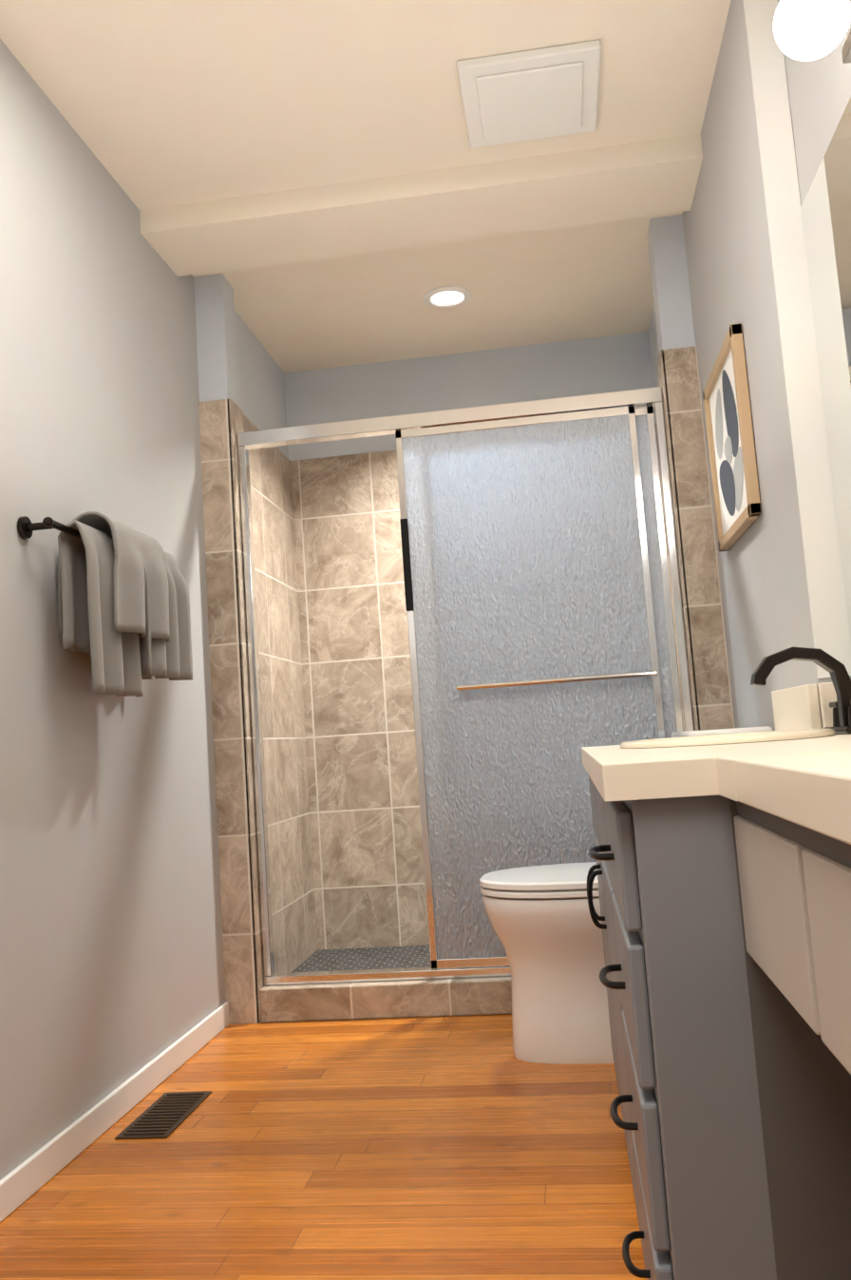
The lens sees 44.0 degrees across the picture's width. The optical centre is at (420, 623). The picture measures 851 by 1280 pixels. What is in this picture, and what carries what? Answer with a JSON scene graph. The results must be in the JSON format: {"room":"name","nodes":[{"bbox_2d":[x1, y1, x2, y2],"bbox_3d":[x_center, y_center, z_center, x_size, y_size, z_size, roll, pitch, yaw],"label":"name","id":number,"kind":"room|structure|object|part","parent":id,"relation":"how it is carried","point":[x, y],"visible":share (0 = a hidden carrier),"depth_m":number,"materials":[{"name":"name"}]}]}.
{"room":"bathroom","nodes":[
{"label":"bathroom","id":0,"kind":"room"},
{"bbox_2d":[0,38,225,1180],"bbox_3d":[-1.030,-0.177,1.334,0.120,2.440,4.260,-5,-7,7],"label":"wall","id":1,"kind":"structure","parent":0,"point":[110,945],"depth_m":2.54,"materials":[{"name":"paint"}]},
{"bbox_2d":[17,511,192,697],"bbox_3d":[-0.714,-0.031,2.539,0.172,0.419,0.712,-5,-7,7],"label":"towel rail","id":2,"kind":"object","parent":1,"relation":"attached to","point":[124,607],"visible":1,"depth_m":2.40,"materials":[{"name":"grey fabric"}]},
{"bbox_2d":[0,1001,229,1222],"bbox_3d":[-0.716,1.122,2.434,0.012,0.068,1.718,-5,-7,7],"label":"baseboard","id":3,"kind":"structure","parent":1,"relation":"attached to","point":[25,1180],"depth_m":2.34,"materials":[{"name":"white wood"}]},
{"bbox_2d":[193,273,296,460],"bbox_3d":[-0.649,0.088,3.903,0.180,2.440,0.960,-5,-7,7],"label":"wall","id":4,"kind":"structure","parent":0,"point":[238,365],"depth_m":3.62,"materials":[{"name":"paint"}]},
{"bbox_2d":[217,398,320,1011],"bbox_3d":[-0.545,0.265,3.925,0.010,2.020,0.831,-5,-7,7],"label":"wall tile","id":5,"kind":"structure","parent":4,"relation":"attached to","point":[292,837],"depth_m":3.88,"materials":[{"name":"beige tile"}]},
{"bbox_2d":[0,1013,647,1279],"bbox_3d":[-0.029,0.976,1.027,1.870,0.050,4.360,-5,-7,7],"label":"floor","id":6,"kind":"structure","parent":0,"point":[470,1147],"depth_m":2.07,"materials":[{"name":"brown wood"}]},
{"bbox_2d":[114,1090,211,1139],"bbox_3d":[-0.597,1.150,2.476,0.120,0.006,0.300,-5,-7,7],"label":"floor vent","id":7,"kind":"object","parent":6,"relation":"in","point":[166,1115],"visible":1,"depth_m":2.46,"materials":[{"name":"brown metal"}]},
{"bbox_2d":[259,975,512,1022],"bbox_3d":[0.203,1.136,3.246,1.400,0.100,0.130,-5,-7,7],"label":"curb","id":8,"kind":"object","parent":6,"relation":"on","point":[403,999],"visible":0.42,"depth_m":3.22,"materials":[{"name":"tile"}]},
{"bbox_2d":[236,386,694,985],"bbox_3d":[0.138,0.194,3.344,1.396,1.796,0.081,-5,-7,7],"label":"shower door","id":9,"kind":"structure","parent":8,"relation":"on","point":[544,634],"depth_m":3.33,"materials":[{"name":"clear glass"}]},
{"bbox_2d":[400,518,414,611],"bbox_3d":[-0.043,-0.192,3.398,0.024,0.300,0.011,-5,-7,7],"label":"door pull","id":10,"kind":"object","parent":9,"relation":"attached to","point":[408,579],"visible":1,"depth_m":3.39,"materials":[{"name":"black metal"}]},
{"bbox_3d":[0.390,0.185,3.325,0.791,1.662,0.028,-5,-7,7],"label":"glass","id":11,"kind":"part","parent":9,"relation":"part of","materials":[{"name":"clear glass"}]},
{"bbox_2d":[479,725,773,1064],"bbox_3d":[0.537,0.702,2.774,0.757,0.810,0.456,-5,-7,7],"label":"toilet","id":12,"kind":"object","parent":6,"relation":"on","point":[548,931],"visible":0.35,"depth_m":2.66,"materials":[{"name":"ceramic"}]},
{"bbox_3d":[0.437,0.663,2.792,0.561,0.024,0.386,-5,-7,7],"label":"lid","id":13,"kind":"part","parent":12,"relation":"part of","materials":[{"name":"ceramic"}]},
{"bbox_2d":[582,760,850,1279],"bbox_3d":[0.529,0.578,1.418,0.556,0.750,2.031,-5,-7,7],"label":"bathroom vanity","id":14,"kind":"object","parent":6,"relation":"on","point":[722,867],"depth_m":1.09,"materials":[{"name":"paint"}]},
{"bbox_2d":[581,733,850,821],"bbox_3d":[0.512,0.186,1.464,0.538,0.040,2.036,-5,-7,7],"label":"countertop","id":15,"kind":"structure","parent":14,"relation":"on","point":[811,773],"depth_m":1.12,"materials":[{"name":"white stone"}]},
{"bbox_2d":[615,722,850,748],"bbox_3d":[0.568,0.278,1.951,0.380,0.143,0.519,-5,-7,7],"label":"sink","id":16,"kind":"object","parent":15,"relation":"in","point":[788,731],"depth_m":1.82,"materials":[{"name":"white ceramic"}]},
{"bbox_2d":[750,646,850,729],"bbox_3d":[0.715,0.124,1.947,0.193,0.165,0.209,-5,-7,7],"label":"faucet","id":17,"kind":"object","parent":15,"relation":"on","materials":[{"name":"black metal"}]},
{"bbox_2d":[0,0,731,373],"bbox_3d":[-1.319,-1.343,2.003,4.290,0.060,5.460,-5,-7,7],"label":"ceiling","id":18,"kind":"structure","parent":0,"point":[163,103],"depth_m":2.74,"materials":[{"name":"paint"}]},
{"bbox_2d":[139,133,703,276],"bbox_3d":[-0.005,-1.236,3.151,1.620,0.070,0.300,-5,-7,7],"label":"ceiling beam","id":19,"kind":"structure","parent":18,"relation":"attached to","point":[606,183],"depth_m":3.08,"materials":[{"name":"paint"}]},
{"bbox_2d":[423,286,471,307],"bbox_3d":[0.099,-1.193,3.853,0.176,0.010,0.176,-5,-7,7],"label":"recessed light","id":20,"kind":"object","parent":18,"relation":"in","point":[447,296],"visible":1,"depth_m":3.85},
{"bbox_2d":[457,39,601,148],"bbox_3d":[0.280,-1.330,2.670,0.340,0.030,0.350,-5,-7,7],"label":"fan","id":21,"kind":"object","parent":18,"relation":"attached to","point":[534,94],"visible":0.96,"depth_m":2.62,"materials":[{"name":"white plastic"}]},
{"bbox_2d":[288,332,649,459],"bbox_3d":[0.292,0.074,4.344,1.930,2.440,0.120,-5,-7,7],"label":"wall","id":22,"kind":"structure","parent":0,"point":[611,363],"depth_m":4.42,"materials":[{"name":"paint"}]},
{"bbox_2d":[293,450,429,949],"bbox_3d":[0.270,0.248,4.263,1.540,2.020,0.010,-5,-7,7],"label":"wall tile","id":23,"kind":"structure","parent":22,"relation":"attached to","point":[343,817],"depth_m":4.32,"materials":[{"name":"beige tile"}]},
{"bbox_2d":[642,0,850,730],"bbox_3d":[0.774,-0.271,1.585,0.220,2.440,5.220,-5,-7,7],"label":"wall","id":24,"kind":"structure","parent":0,"point":[765,597],"depth_m":2.48,"materials":[{"name":"paint"}]},
{"bbox_2d":[654,346,726,730],"bbox_3d":[0.957,0.141,3.733,0.030,2.020,0.831,-5,-7,7],"label":"wall tile","id":25,"kind":"structure","parent":24,"relation":"attached to","point":[675,381],"depth_m":3.24,"materials":[{"name":"beige tile"}]},
{"bbox_2d":[703,323,762,551],"bbox_3d":[0.815,-0.467,2.776,0.026,0.470,0.520,-5,-7,7],"label":"picture frame","id":26,"kind":"object","parent":24,"relation":"attached to","point":[733,461],"visible":1,"depth_m":2.71,"materials":[{"name":"brown wood"}]},
{"bbox_2d":[744,0,850,678],"bbox_3d":[0.772,-0.658,2.172,0.069,1.540,0.005,-5,-7,7],"label":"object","id":27,"kind":"object","parent":24,"relation":"attached to","point":[828,603],"visible":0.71,"depth_m":2.16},
{"bbox_2d":[773,0,850,63],"bbox_3d":[0.569,-1.062,1.183,0.151,0.211,1.210,-5,-7,7],"label":"sconce","id":28,"kind":"object","parent":24,"relation":"attached to","point":[809,29],"visible":1,"depth_m":1.65,"materials":[{"name":"white glass"}]},
{"bbox_2d":[801,96,850,644],"bbox_3d":[0.692,-0.472,1.188,0.006,0.970,1.875,-5,-7,7],"label":"mirror","id":29,"kind":"object","parent":24,"relation":"attached to","point":[826,208],"visible":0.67,"depth_m":2.00,"materials":[{"name":"clear glass"}]},
{"label":"outside","id":30,"kind":"structure","parent":0,"visible":0},
{"bbox_2d":[292,944,430,972],"bbox_3d":[0.284,1.246,3.726,1.540,0.080,0.860,-5,-7,7],"label":"floor","id":31,"kind":"structure","parent":30,"point":[370,958],"depth_m":3.99,"materials":[{"name":"tile"}]}
]}

